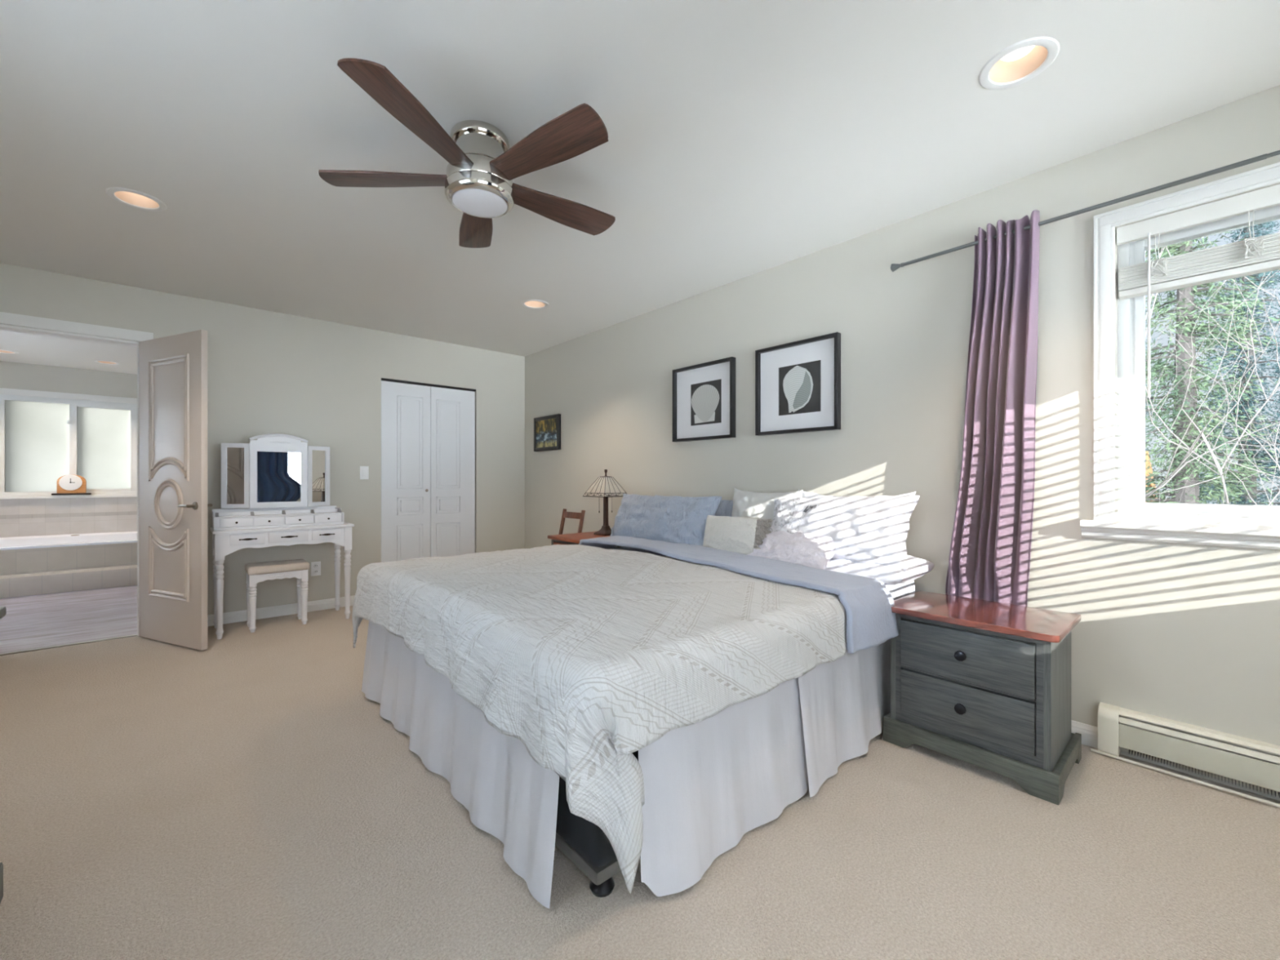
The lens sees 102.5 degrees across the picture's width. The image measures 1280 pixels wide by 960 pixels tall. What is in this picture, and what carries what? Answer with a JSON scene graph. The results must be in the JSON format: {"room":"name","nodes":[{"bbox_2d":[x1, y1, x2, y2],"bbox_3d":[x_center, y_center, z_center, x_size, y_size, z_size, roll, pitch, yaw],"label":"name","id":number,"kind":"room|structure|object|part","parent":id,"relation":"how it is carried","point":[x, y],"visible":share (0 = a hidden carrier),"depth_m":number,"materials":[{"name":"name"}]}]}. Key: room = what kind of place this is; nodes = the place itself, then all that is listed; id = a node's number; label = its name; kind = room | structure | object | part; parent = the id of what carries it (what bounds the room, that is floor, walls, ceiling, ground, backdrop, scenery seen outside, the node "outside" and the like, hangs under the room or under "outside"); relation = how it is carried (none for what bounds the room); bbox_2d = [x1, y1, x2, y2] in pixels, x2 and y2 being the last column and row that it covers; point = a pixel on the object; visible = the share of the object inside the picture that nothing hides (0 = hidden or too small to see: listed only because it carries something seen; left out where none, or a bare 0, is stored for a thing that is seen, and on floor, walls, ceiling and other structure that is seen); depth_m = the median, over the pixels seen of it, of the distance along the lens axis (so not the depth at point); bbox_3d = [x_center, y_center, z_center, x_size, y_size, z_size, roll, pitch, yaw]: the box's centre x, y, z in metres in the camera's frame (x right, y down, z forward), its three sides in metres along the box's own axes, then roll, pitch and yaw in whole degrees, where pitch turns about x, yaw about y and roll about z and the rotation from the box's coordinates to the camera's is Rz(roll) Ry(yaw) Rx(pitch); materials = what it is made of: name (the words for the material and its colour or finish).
{"room":"bedroom","nodes":[
{"label":"bedroom","id":0,"kind":"room"},
{"bbox_2d":[0,360,137,495],"bbox_3d":[-6.922,-0.128,6.254,3.200,2.455,0.150,0,0,-42],"label":"wall","id":1,"kind":"structure","parent":0,"point":[15,375],"depth_m":6.17,"materials":[{"name":"paint"}]},
{"bbox_2d":[0,387,137,498],"bbox_3d":[-6.889,-0.415,6.216,1.380,1.260,0.150,0,0,-42],"label":"window","id":2,"kind":"structure","parent":1,"relation":"in","point":[46,437],"depth_m":6.19,"materials":[{"name":"white glass"}]},
{"bbox_2d":[51,474,91,495],"bbox_3d":[-6.832,0.058,6.175,0.320,0.245,0.077,0,0,-42],"label":"mantel clock","id":3,"kind":"object","parent":2,"relation":"on","point":[71,484],"visible":1,"depth_m":6.15,"materials":[{"name":"brown wood"}]},
{"bbox_2d":[0,497,137,537],"bbox_3d":[-6.868,0.443,6.193,3.200,0.455,0.012,0,0,-42],"label":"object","id":4,"kind":"structure","parent":1,"relation":"attached to","point":[91,524],"depth_m":6.17,"materials":[{"name":"tile"}]},
{"bbox_2d":[0,511,137,519],"bbox_3d":[-6.867,0.422,6.192,3.200,0.045,0.016,0,0,-42],"label":"trim","id":5,"kind":"structure","parent":1,"relation":"attached to","point":[132,513],"depth_m":6.16,"materials":[{"name":"wood"}]},
{"bbox_2d":[0,262,524,614],"bbox_3d":[-3.324,-0.128,3.882,5.410,2.455,0.120,0,0,-42],"label":"wall","id":6,"kind":"structure","parent":0,"point":[318,382],"depth_m":4.33,"materials":[{"name":"paint"}]},
{"bbox_2d":[0,634,137,655],"bbox_3d":[-3.828,1.097,3.391,0.765,0.006,0.033,0,0,-42],"label":"trim","id":7,"kind":"structure","parent":6,"relation":"attached to","point":[134,635],"depth_m":3.40,"materials":[{"name":"white wood"}]},
{"bbox_2d":[0,311,153,635],"bbox_3d":[-3.848,0.026,3.414,0.895,2.147,0.156,0,0,-42],"label":"trim","id":8,"kind":"structure","parent":6,"relation":"attached to","point":[7,318],"depth_m":3.44,"materials":[{"name":"white paint"}]},
{"bbox_2d":[138,329,212,650],"bbox_3d":[-3.142,0.064,3.416,0.755,2.044,0.151,0,0,19],"label":"door","id":9,"kind":"structure","parent":6,"relation":"in","point":[173,504],"depth_m":3.40,"materials":[{"name":"paint"}]},
{"bbox_3d":[-3.128,-0.014,3.434,0.473,1.613,0.058,0,0,23],"label":"panel moulding","id":10,"kind":"part","parent":9,"relation":"part of","materials":[{"name":"paint"}]},
{"bbox_3d":[-2.882,0.166,3.329,0.138,0.052,0.148,0,0,23],"label":"handle","id":11,"kind":"part","parent":9,"relation":"part of","materials":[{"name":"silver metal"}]},
{"bbox_2d":[207,595,355,626],"bbox_3d":[-2.362,1.058,4.651,2.950,0.084,0.014,0,0,-42],"label":"baseboard","id":12,"kind":"structure","parent":6,"relation":"attached to","point":[288,609],"depth_m":4.14,"materials":[{"name":"white paint"}]},
{"bbox_2d":[311,561,320,576],"bbox_3d":[-2.729,0.748,4.326,0.070,0.118,0.011,0,0,-42],"label":"wall outlet","id":13,"kind":"object","parent":6,"relation":"attached to","point":[315,566],"visible":1,"depth_m":4.32,"materials":[{"name":"white plastic"}]},
{"bbox_2d":[360,466,368,479],"bbox_3d":[-2.454,-0.064,4.572,0.070,0.118,0.010,0,0,-42],"label":"light switch","id":14,"kind":"object","parent":6,"relation":"attached to","point":[364,470],"visible":1,"depth_m":4.57,"materials":[{"name":"white plastic"}]},
{"bbox_2d":[381,377,475,562],"bbox_3d":[-2.027,0.077,4.982,0.904,2.015,0.067,0,0,-42],"label":"door","id":15,"kind":"structure","parent":6,"relation":"in","point":[428,430],"depth_m":4.94,"materials":[{"name":"paint"}]},
{"bbox_2d":[0,0,1279,373],"bbox_3d":[-2.652,-1.505,3.129,5.710,0.300,10.500,0,0,-42],"label":"ceiling","id":16,"kind":"structure","parent":0,"point":[746,138],"depth_m":1.98,"materials":[{"name":"paint"}]},
{"bbox_2d":[0,349,19,354],"bbox_3d":[-6.705,-1.422,5.409,0.214,0.146,0.214,0,0,-42],"label":"recessed light","id":17,"kind":"object","parent":16,"relation":"in","point":[2,351],"visible":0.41,"depth_m":5.46,"materials":[{"name":"white paint"}]},
{"bbox_2d":[93,360,119,364],"bbox_3d":[-6.138,-1.422,5.915,0.214,0.146,0.214,0,0,-42],"label":"recessed light","id":18,"kind":"object","parent":16,"relation":"in","point":[95,361],"visible":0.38,"depth_m":5.94,"materials":[{"name":"white paint"}]},
{"bbox_2d":[105,186,167,211],"bbox_3d":[-2.430,-1.422,2.482,0.214,0.146,0.214,0,0,-42],"label":"recessed light","id":19,"kind":"object","parent":16,"relation":"in","point":[131,197],"visible":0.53,"depth_m":2.52,"materials":[{"name":"white paint"}]},
{"bbox_2d":[318,57,615,248],"bbox_3d":[-0.601,-1.220,2.049,1.165,0.270,1.184,0,0,-42],"label":"ceiling fan","id":20,"kind":"object","parent":16,"relation":"attached to","point":[482,168],"visible":1,"depth_m":1.93,"materials":[{"name":"brown wood"}]},
{"bbox_3d":[-0.996,-1.187,2.029,0.512,0.008,0.154,0,11,-2],"label":"fan blade","id":21,"kind":"part","parent":20,"relation":"part of","materials":[{"name":"brown wood"}]},
{"bbox_3d":[-0.736,-1.187,1.694,0.154,0.008,0.512,11,3,16],"label":"fan blade","id":22,"kind":"part","parent":20,"relation":"part of","materials":[{"name":"brown wood"}]},
{"bbox_3d":[-0.757,-1.187,2.380,0.154,0.008,0.512,-12,4,-19],"label":"fan blade","id":23,"kind":"part","parent":20,"relation":"part of","materials":[{"name":"brown wood"}]},
{"bbox_3d":[-0.337,-1.187,1.837,0.512,0.008,0.154,0,-11,34],"label":"fan blade","id":24,"kind":"part","parent":20,"relation":"part of","materials":[{"name":"brown wood"}]},
{"bbox_3d":[-0.350,-1.187,2.261,0.512,0.008,0.154,0,-11,-38],"label":"fan blade","id":25,"kind":"part","parent":20,"relation":"part of","materials":[{"name":"brown wood"}]},
{"bbox_2d":[520,298,548,309],"bbox_3d":[-0.809,-1.422,3.955,0.214,0.146,0.214,0,0,-42],"label":"recessed light","id":26,"kind":"object","parent":16,"relation":"in","point":[531,304],"visible":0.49,"depth_m":4.01,"materials":[{"name":"white paint"}]},
{"bbox_2d":[977,36,1059,89],"bbox_3d":[1.232,-1.422,1.676,0.214,0.146,0.214,0,0,-42],"label":"recessed light","id":27,"kind":"object","parent":16,"relation":"in","point":[1019,63],"visible":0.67,"depth_m":1.70,"materials":[{"name":"white paint"}]},
{"bbox_3d":[1.232,-1.444,1.676,0.108,0.100,0.108,0,0,-42],"label":"light bulb","id":28,"kind":"part","parent":27,"relation":"part of","materials":[{"name":"white glass"}]},
{"bbox_2d":[0,585,1279,959],"bbox_3d":[-2.652,1.160,3.129,5.710,0.120,10.500,0,0,-42],"label":"floor","id":29,"kind":"structure","parent":0,"point":[243,796],"depth_m":1.53,"materials":[{"name":"carpet"}]},
{"bbox_2d":[0,606,6,902],"bbox_3d":[-1.408,0.716,0.673,0.515,0.768,1.380,0,0,-42],"label":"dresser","id":30,"kind":"object","parent":29,"relation":"on","point":[2,609],"visible":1,"depth_m":1.33,"materials":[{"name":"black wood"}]},
{"bbox_2d":[0,530,137,598],"bbox_3d":[-6.300,0.871,5.556,3.198,0.459,1.680,0,0,-42],"label":"bathtub","id":31,"kind":"object","parent":29,"relation":"on","point":[30,565],"visible":0.43,"depth_m":5.20,"materials":[{"name":"ceramic"}]},
{"bbox_2d":[244,559,309,632],"bbox_3d":[-2.742,0.864,3.886,0.379,0.472,0.252,0,0,-42],"label":"vanity stool","id":32,"kind":"object","parent":29,"relation":"on","point":[258,572],"visible":1,"depth_m":3.83,"materials":[{"name":"white wood"}]},
{"bbox_3d":[-2.924,0.891,3.851,0.048,0.418,0.047,0,0,-42],"label":"leg","id":33,"kind":"part","parent":32,"relation":"part of","materials":[{"name":"white paint"}]},
{"bbox_3d":[-2.797,0.891,3.709,0.048,0.418,0.047,0,0,-42],"label":"leg","id":34,"kind":"part","parent":32,"relation":"part of","materials":[{"name":"white paint"}]},
{"bbox_2d":[244,559,309,575],"bbox_3d":[-2.742,0.656,3.886,0.379,0.057,0.252,0,0,-42],"label":"seat cushion","id":35,"kind":"object","parent":32,"relation":"on","point":[297,566],"depth_m":3.82,"materials":[{"name":"beige fabric"}]},
{"bbox_3d":[-2.687,0.891,4.062,0.048,0.418,0.047,0,0,-42],"label":"leg","id":36,"kind":"part","parent":32,"relation":"part of","materials":[{"name":"white paint"}]},
{"bbox_3d":[-2.561,0.891,3.920,0.048,0.418,0.047,0,0,-42],"label":"leg","id":37,"kind":"part","parent":32,"relation":"part of","materials":[{"name":"white paint"}]},
{"bbox_2d":[209,505,354,639],"bbox_3d":[-2.723,0.657,3.935,0.866,0.885,0.432,0,0,-42],"label":"table","id":38,"kind":"object","parent":29,"relation":"on","point":[233,530],"visible":1,"depth_m":3.80,"materials":[{"name":"white paint"}]},
{"bbox_3d":[-3.141,0.735,3.814,0.052,0.730,0.052,0,0,-42],"label":"leg","id":39,"kind":"part","parent":38,"relation":"part of","materials":[{"name":"white paint"}]},
{"bbox_3d":[-2.905,0.735,3.550,0.052,0.730,0.052,0,0,-42],"label":"leg","id":40,"kind":"part","parent":38,"relation":"part of","materials":[{"name":"white paint"}]},
{"bbox_3d":[-2.862,0.301,3.642,0.182,0.060,0.019,0,0,-42],"label":"drawer","id":41,"kind":"part","parent":38,"relation":"part of","materials":[{"name":"white paint"}]},
{"bbox_3d":[-2.779,0.420,3.639,0.196,0.076,0.019,0,0,-42],"label":"drawer","id":42,"kind":"part","parent":38,"relation":"part of","materials":[{"name":"white paint"}]},
{"bbox_3d":[-2.765,0.418,3.624,0.104,0.016,0.026,0,0,-42],"label":"drawer pull","id":43,"kind":"part","parent":38,"relation":"part of","materials":[{"name":"brown metal"}]},
{"bbox_3d":[-2.721,0.301,3.767,0.182,0.060,0.019,0,0,-42],"label":"drawer","id":44,"kind":"part","parent":38,"relation":"part of","materials":[{"name":"white paint"}]},
{"bbox_2d":[221,433,329,508],"bbox_3d":[-2.818,-0.072,4.010,0.700,0.572,0.090,0,0,-42],"label":"vanity mirror","id":45,"kind":"object","parent":38,"relation":"on","point":[273,470],"visible":1,"depth_m":3.97,"materials":[{"name":"white paint"}]},
{"bbox_2d":[226,447,244,504],"bbox_3d":[-3.019,-0.032,3.836,0.114,0.427,0.008,0,0,-22],"label":"mirror glass","id":46,"kind":"object","parent":45,"relation":"attached to","point":[235,455],"depth_m":3.83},
{"bbox_2d":[257,451,300,502],"bbox_3d":[-2.803,-0.024,3.992,0.286,0.393,0.008,0,0,-42],"label":"mirror glass","id":47,"kind":"object","parent":45,"relation":"attached to","point":[278,473],"depth_m":3.99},
{"bbox_2d":[307,445,329,506],"bbox_3d":[-2.623,-0.032,4.188,0.170,0.485,0.079,0,0,-42],"label":"mirror","id":48,"kind":"object","parent":45,"relation":"attached to","point":[318,457],"depth_m":4.19,"materials":[{"name":"mirror"}]},
{"bbox_2d":[312,449,325,502],"bbox_3d":[-2.623,-0.032,4.188,0.008,0.427,0.114,0,0,29],"label":"mirror glass","id":49,"kind":"object","parent":45,"relation":"attached to","point":[318,455],"depth_m":4.19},
{"bbox_3d":[-2.598,0.420,3.801,0.246,0.076,0.019,0,0,-42],"label":"drawer","id":50,"kind":"part","parent":38,"relation":"part of","materials":[{"name":"white paint"}]},
{"bbox_3d":[-2.584,0.418,3.786,0.104,0.016,0.026,0,0,-42],"label":"drawer pull","id":51,"kind":"part","parent":38,"relation":"part of","materials":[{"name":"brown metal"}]},
{"bbox_3d":[-2.581,0.301,3.892,0.182,0.060,0.019,0,0,-42],"label":"drawer","id":52,"kind":"part","parent":38,"relation":"part of","materials":[{"name":"white paint"}]},
{"bbox_3d":[-2.418,0.420,3.962,0.192,0.076,0.019,0,0,-42],"label":"drawer","id":53,"kind":"part","parent":38,"relation":"part of","materials":[{"name":"white paint"}]},
{"bbox_3d":[-2.404,0.418,3.946,0.104,0.016,0.026,0,0,-42],"label":"drawer pull","id":54,"kind":"part","parent":38,"relation":"part of","materials":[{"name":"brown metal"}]},
{"bbox_3d":[-2.440,0.301,4.018,0.184,0.060,0.019,0,0,-42],"label":"drawer","id":55,"kind":"part","parent":38,"relation":"part of","materials":[{"name":"white paint"}]},
{"bbox_3d":[-2.555,0.735,4.337,0.052,0.730,0.052,0,0,-42],"label":"leg","id":56,"kind":"part","parent":38,"relation":"part of","materials":[{"name":"white paint"}]},
{"bbox_3d":[-2.319,0.735,4.073,0.052,0.730,0.052,0,0,-42],"label":"leg","id":57,"kind":"part","parent":38,"relation":"part of","materials":[{"name":"white paint"}]},
{"bbox_2d":[558,508,585,534],"bbox_3d":[-0.716,0.681,4.475,0.371,0.838,0.330,0,0,-42],"label":"wooden chair","id":58,"kind":"object","parent":29,"relation":"on","point":[580,516],"visible":0.31,"depth_m":4.57,"materials":[{"name":"brown wood"}]},
{"bbox_3d":[-0.714,0.681,4.670,0.108,0.838,0.036,0,0,-42],"label":"leg","id":59,"kind":"part","parent":58,"relation":"part of","materials":[{"name":"brown wood"}]},
{"bbox_3d":[-0.598,0.315,4.580,0.028,0.057,0.290,0,0,-42],"label":"rail","id":60,"kind":"part","parent":58,"relation":"part of","materials":[{"name":"brown wood"}]},
{"bbox_3d":[-0.521,0.681,4.454,0.108,0.838,0.036,0,0,-42],"label":"leg","id":61,"kind":"part","parent":58,"relation":"part of","materials":[{"name":"brown wood"}]},
{"bbox_2d":[547,531,623,547],"bbox_3d":[-0.364,0.774,4.125,0.570,0.652,0.560,0,0,-42],"label":"nightstand","id":62,"kind":"object","parent":29,"relation":"on","point":[572,538],"visible":0.06,"depth_m":4.06,"materials":[{"name":"red wood"}]},
{"bbox_3d":[-0.545,0.614,3.963,0.027,0.231,0.420,0,0,-42],"label":"drawer","id":63,"kind":"part","parent":62,"relation":"part of","materials":[{"name":"grey wood"}]},
{"bbox_2d":[582,469,626,535],"bbox_3d":[-0.281,0.180,4.219,0.271,0.535,0.271,0,0,44],"label":"table lamp","id":64,"kind":"object","parent":62,"relation":"on","point":[605,486],"visible":0.9,"depth_m":4.18,"materials":[{"name":"beige fabric"}]},
{"bbox_3d":[-0.281,0.055,4.219,0.264,0.159,0.264,0,0,44],"label":"lamp shade","id":65,"kind":"part","parent":64,"relation":"part of","materials":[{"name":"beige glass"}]},
{"bbox_2d":[361,546,915,908],"bbox_3d":[-0.007,0.792,2.598,2.093,0.615,2.057,0,0,-42],"label":"bed","id":66,"kind":"object","parent":29,"relation":"on","point":[708,783],"visible":0.52,"depth_m":1.61,"materials":[{"name":"white fabric"}]},
{"bbox_3d":[0.024,1.004,2.635,1.995,0.037,1.840,0,0,-42],"label":"frame","id":67,"kind":"part","parent":66,"relation":"part of","materials":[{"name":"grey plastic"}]},
{"bbox_3d":[-0.102,1.060,1.383,0.068,0.080,0.068,0,0,-42],"label":"leg","id":68,"kind":"part","parent":66,"relation":"part of","materials":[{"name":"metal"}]},
{"bbox_2d":[352,535,898,893],"bbox_3d":[-0.164,0.666,2.471,1.820,0.564,2.155,0,0,-42],"label":"comforter","id":69,"kind":"object","parent":66,"relation":"on","point":[587,654],"visible":1,"depth_m":1.62,"materials":[{"name":"white fabric"}]},
{"bbox_2d":[609,493,722,545],"bbox_3d":[0.142,0.279,3.545,0.280,0.357,1.005,0,0,-42],"label":"pillow","id":70,"kind":"object","parent":66,"relation":"on","point":[676,519],"visible":0.74,"depth_m":3.38,"materials":[{"name":"blue fabric"}]},
{"bbox_2d":[654,494,733,516],"bbox_3d":[0.393,0.298,3.594,0.164,0.370,0.924,0,0,-42],"label":"pillow","id":71,"kind":"object","parent":66,"relation":"on","point":[725,507],"visible":0.05,"depth_m":3.38,"materials":[{"name":"blue fabric"}]},
{"bbox_2d":[702,515,772,555],"bbox_3d":[0.539,0.325,2.952,0.138,0.237,0.434,0,0,-42],"label":"cushion","id":72,"kind":"object","parent":66,"relation":"on","point":[740,535],"visible":0.73,"depth_m":2.88,"materials":[{"name":"white fabric"}]},
{"bbox_3d":[0.013,0.575,2.625,2.025,0.180,1.900,0,0,-42],"label":"mattress","id":73,"kind":"part","parent":66,"relation":"part of","materials":[{"name":"white fabric"}]},
{"bbox_2d":[731,487,802,530],"bbox_3d":[0.749,0.270,3.162,0.174,0.440,0.504,0,0,-42],"label":"pillow","id":74,"kind":"object","parent":66,"relation":"on","point":[746,504],"visible":0.37,"depth_m":3.15,"materials":[{"name":"white fabric"}]},
{"bbox_2d":[747,530,835,569],"bbox_3d":[0.781,0.373,2.708,0.231,0.206,0.524,0,0,-42],"label":"pillow","id":75,"kind":"object","parent":66,"relation":"on","point":[805,548],"visible":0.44,"depth_m":2.61,"materials":[{"name":"white fabric"}]},
{"bbox_2d":[769,494,919,574],"bbox_3d":[1.004,0.269,2.679,0.267,0.394,0.832,0,0,-42],"label":"pillow","id":76,"kind":"object","parent":66,"relation":"on","point":[865,530],"visible":0.76,"depth_m":2.50,"materials":[{"name":"grey fabric"}]},
{"bbox_2d":[798,489,915,498],"bbox_3d":[1.128,0.256,2.776,0.158,0.400,0.660,0,0,-42],"label":"pillow","id":77,"kind":"object","parent":66,"relation":"on","point":[804,495],"visible":0.09,"depth_m":2.92,"materials":[{"name":"white fabric"}]},
{"bbox_2d":[825,555,933,584],"bbox_3d":[1.173,0.431,2.568,0.369,0.137,0.430,0,0,-42],"label":"pillow","id":78,"kind":"object","parent":66,"relation":"on","point":[917,567],"visible":0.53,"depth_m":2.42,"materials":[{"name":"white fabric"}]},
{"bbox_2d":[883,591,1081,804],"bbox_3d":[1.377,0.814,2.092,0.460,0.573,0.588,0,0,-42],"label":"nightstand","id":79,"kind":"object","parent":29,"relation":"on","point":[987,685],"visible":0.92,"depth_m":1.93,"materials":[{"name":"black wood"}]},
{"bbox_3d":[1.216,0.667,1.948,0.029,0.041,0.041,0,0,-42],"label":"drawer knob","id":80,"kind":"part","parent":79,"relation":"part of","materials":[{"name":"metal"}]},
{"bbox_3d":[1.216,0.867,1.948,0.029,0.041,0.041,0,0,-42],"label":"drawer knob","id":81,"kind":"part","parent":79,"relation":"part of","materials":[{"name":"metal"}]},
{"bbox_3d":[1.237,0.673,1.967,0.027,0.192,0.448,0,0,-42],"label":"drawer","id":82,"kind":"part","parent":79,"relation":"part of","materials":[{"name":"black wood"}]},
{"bbox_3d":[1.237,0.873,1.967,0.027,0.182,0.448,0,0,-42],"label":"drawer","id":83,"kind":"part","parent":79,"relation":"part of","materials":[{"name":"black wood"}]},
{"bbox_2d":[524,84,1279,800],"bbox_3d":[0.621,-0.128,3.637,0.150,2.455,6.900,0,0,-42],"label":"wall","id":84,"kind":"structure","parent":0,"point":[1183,633],"depth_m":2.52,"materials":[{"name":"paint"}]},
{"bbox_2d":[533,413,560,451],"bbox_3d":[-0.955,-0.478,5.267,0.030,0.353,0.480,0,0,-42],"label":"framed painting","id":85,"kind":"object","parent":84,"relation":"attached to","point":[547,429],"visible":1,"depth_m":5.24,"materials":[{"name":"black paint"}]},
{"bbox_2d":[672,356,735,442],"bbox_3d":[0.448,-0.560,3.687,0.042,0.544,0.565,0,0,-42],"label":"framed picture","id":86,"kind":"object","parent":84,"relation":"attached to","point":[704,394],"visible":1,"depth_m":3.67,"materials":[{"name":"black paint"}]},
{"bbox_2d":[690,378,721,426],"bbox_3d":[0.469,-0.550,3.674,0.002,0.303,0.286,0,0,-42],"label":"print","id":87,"kind":"object","parent":86,"relation":"attached to","point":[705,393],"depth_m":3.67},
{"bbox_2d":[755,332,840,435],"bbox_3d":[0.947,-0.563,3.128,0.042,0.550,0.558,0,0,-42],"label":"framed picture","id":88,"kind":"object","parent":84,"relation":"attached to","point":[797,384],"visible":1,"depth_m":3.11,"materials":[{"name":"black paint"}]},
{"bbox_2d":[778,360,820,415],"bbox_3d":[0.965,-0.554,3.118,0.002,0.301,0.284,0,0,-42],"label":"print","id":89,"kind":"object","parent":88,"relation":"attached to","point":[799,381],"depth_m":3.11},
{"bbox_2d":[1071,720,1097,748],"bbox_3d":[0.305,1.058,3.868,0.014,0.084,4.735,0,0,-42],"label":"baseboard","id":90,"kind":"structure","parent":84,"relation":"attached to","point":[1089,733],"depth_m":2.13,"materials":[{"name":"white paint"}]},
{"bbox_2d":[890,150,1279,271],"bbox_3d":[2.006,-1.079,1.892,0.107,0.067,2.072,0,0,-42],"label":"curtain rod","id":91,"kind":"object","parent":84,"relation":"attached to","point":[894,267],"visible":0.87,"depth_m":1.99,"materials":[{"name":"grey metal"}]},
{"bbox_2d":[945,209,1039,606],"bbox_3d":[1.561,-0.073,2.310,0.183,2.147,0.367,0,0,-39],"label":"curtain","id":92,"kind":"object","parent":91,"relation":"hanging from","point":[989,559],"visible":0.84,"depth_m":2.26,"materials":[{"name":"fabric"}]},
{"bbox_3d":[2.389,-1.090,1.415,0.014,0.014,0.850,0,0,-42],"label":"rod","id":93,"kind":"part","parent":91,"relation":"part of","materials":[{"name":"grey metal"}]},
{"bbox_2d":[1080,162,1279,550],"bbox_3d":[2.316,-0.421,1.692,0.212,1.323,1.300,0,0,-42],"label":"window","id":94,"kind":"structure","parent":84,"relation":"in","point":[1240,526],"depth_m":2.07,"materials":[{"name":"white paint"}]},
{"bbox_3d":[2.293,0.203,1.672,0.152,0.075,1.300,0,0,-42],"label":"sill","id":95,"kind":"part","parent":94,"relation":"part of","materials":[{"name":"white paint"}]},
{"bbox_2d":[1116,183,1279,397],"bbox_3d":[2.308,-0.669,1.685,0.083,0.698,1.092,0,0,-42],"label":"window blind","id":96,"kind":"object","parent":94,"relation":"attached to","point":[1261,254],"visible":1,"depth_m":1.91,"materials":[{"name":"white plastic"}]},
{"bbox_3d":[2.003,-0.871,1.982,0.020,0.177,0.045,0,0,-42],"label":"ladder cord","id":97,"kind":"part","parent":96,"relation":"part of","materials":[{"name":"white fabric"}]},
{"bbox_3d":[2.313,-0.750,1.689,0.052,0.024,1.080,0,0,-42],"label":"rail","id":98,"kind":"part","parent":96,"relation":"part of","materials":[{"name":"white plastic"}]},
{"bbox_3d":[2.159,-0.871,1.807,0.020,0.178,0.045,0,0,-42],"label":"ladder cord","id":99,"kind":"part","parent":96,"relation":"part of","materials":[{"name":"white fabric"}]},
{"bbox_3d":[2.370,-0.425,1.740,0.065,1.190,1.100,0,0,-42],"label":"frame","id":100,"kind":"part","parent":94,"relation":"part of","materials":[{"name":"white plastic"}]},
{"bbox_2d":[1090,702,1279,807],"bbox_3d":[2.278,1.003,1.608,0.080,0.186,1.305,0,0,-42],"label":"baseboard heater","id":101,"kind":"object","parent":84,"relation":"attached to","point":[1250,762],"visible":1,"depth_m":1.88,"materials":[{"name":"metal"}]},
{"bbox_3d":[2.290,1.003,1.564,0.004,0.090,1.223,0,0,-42],"label":"panel","id":102,"kind":"part","parent":101,"relation":"part of","materials":[{"name":"metal"}]},
{"label":"outside","id":103,"kind":"structure","parent":0,"visible":0},
{"bbox_3d":[23.575,4.100,21.042,56.800,0.200,80.000,0,0,-42],"label":"ground","id":104,"kind":"structure","parent":103,"visible":0},
{"bbox_2d":[1145,451,1157,502],"bbox_3d":[9.889,1.685,14.510,4.920,4.630,6.520,0,0,-42],"label":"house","id":105,"kind":"structure","parent":104,"relation":"on","point":[1147,457],"depth_m":11.37,"materials":[{"name":"beige"}]},
{"bbox_2d":[1145,309,1167,475],"bbox_3d":[19.124,-3.499,21.196,4.723,15.002,4.713,0,0,-17],"label":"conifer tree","id":106,"kind":"object","parent":104,"relation":"on","point":[1146,309],"visible":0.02,"depth_m":20.11,"materials":[{"name":"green plant"}]},
{"bbox_2d":[1145,231,1279,505],"bbox_3d":[9.436,-1.527,8.967,3.175,11.096,3.380,0,0,-5],"label":"conifer tree","id":107,"kind":"object","parent":104,"relation":"on","point":[1184,308],"visible":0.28,"depth_m":8.77,"materials":[{"name":"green plant"}]},
{"bbox_2d":[1145,227,1279,505],"bbox_3d":[5.076,0.640,4.033,6.042,7.983,9.653,0,0,-12],"label":"bare tree","id":108,"kind":"object","parent":104,"relation":"on","point":[1217,465],"visible":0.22,"depth_m":4.48,"materials":[{"name":"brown plant"}]},
{"bbox_2d":[1170,221,1279,505],"bbox_3d":[17.216,-2.999,14.671,3.856,14.002,3.524,0,0,-35],"label":"conifer tree","id":109,"kind":"object","parent":104,"relation":"on","point":[1246,234],"visible":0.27,"depth_m":14.43,"materials":[{"name":"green plant"}]},
{"bbox_2d":[1228,311,1279,505],"bbox_3d":[23.637,-4.056,17.207,5.040,16.116,4.939,0,0,19],"label":"conifer tree","id":110,"kind":"object","parent":104,"relation":"on","point":[1275,374],"visible":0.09,"depth_m":18.27,"materials":[{"name":"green plant"}]},
{"bbox_2d":[1262,360,1279,472],"bbox_3d":[15.076,-2.146,9.633,5.534,12.708,4.684,0,0,-32],"label":"conifer tree","id":111,"kind":"object","parent":104,"relation":"on","point":[1279,361],"visible":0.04,"depth_m":11.48,"materials":[{"name":"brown plant"}]}
]}

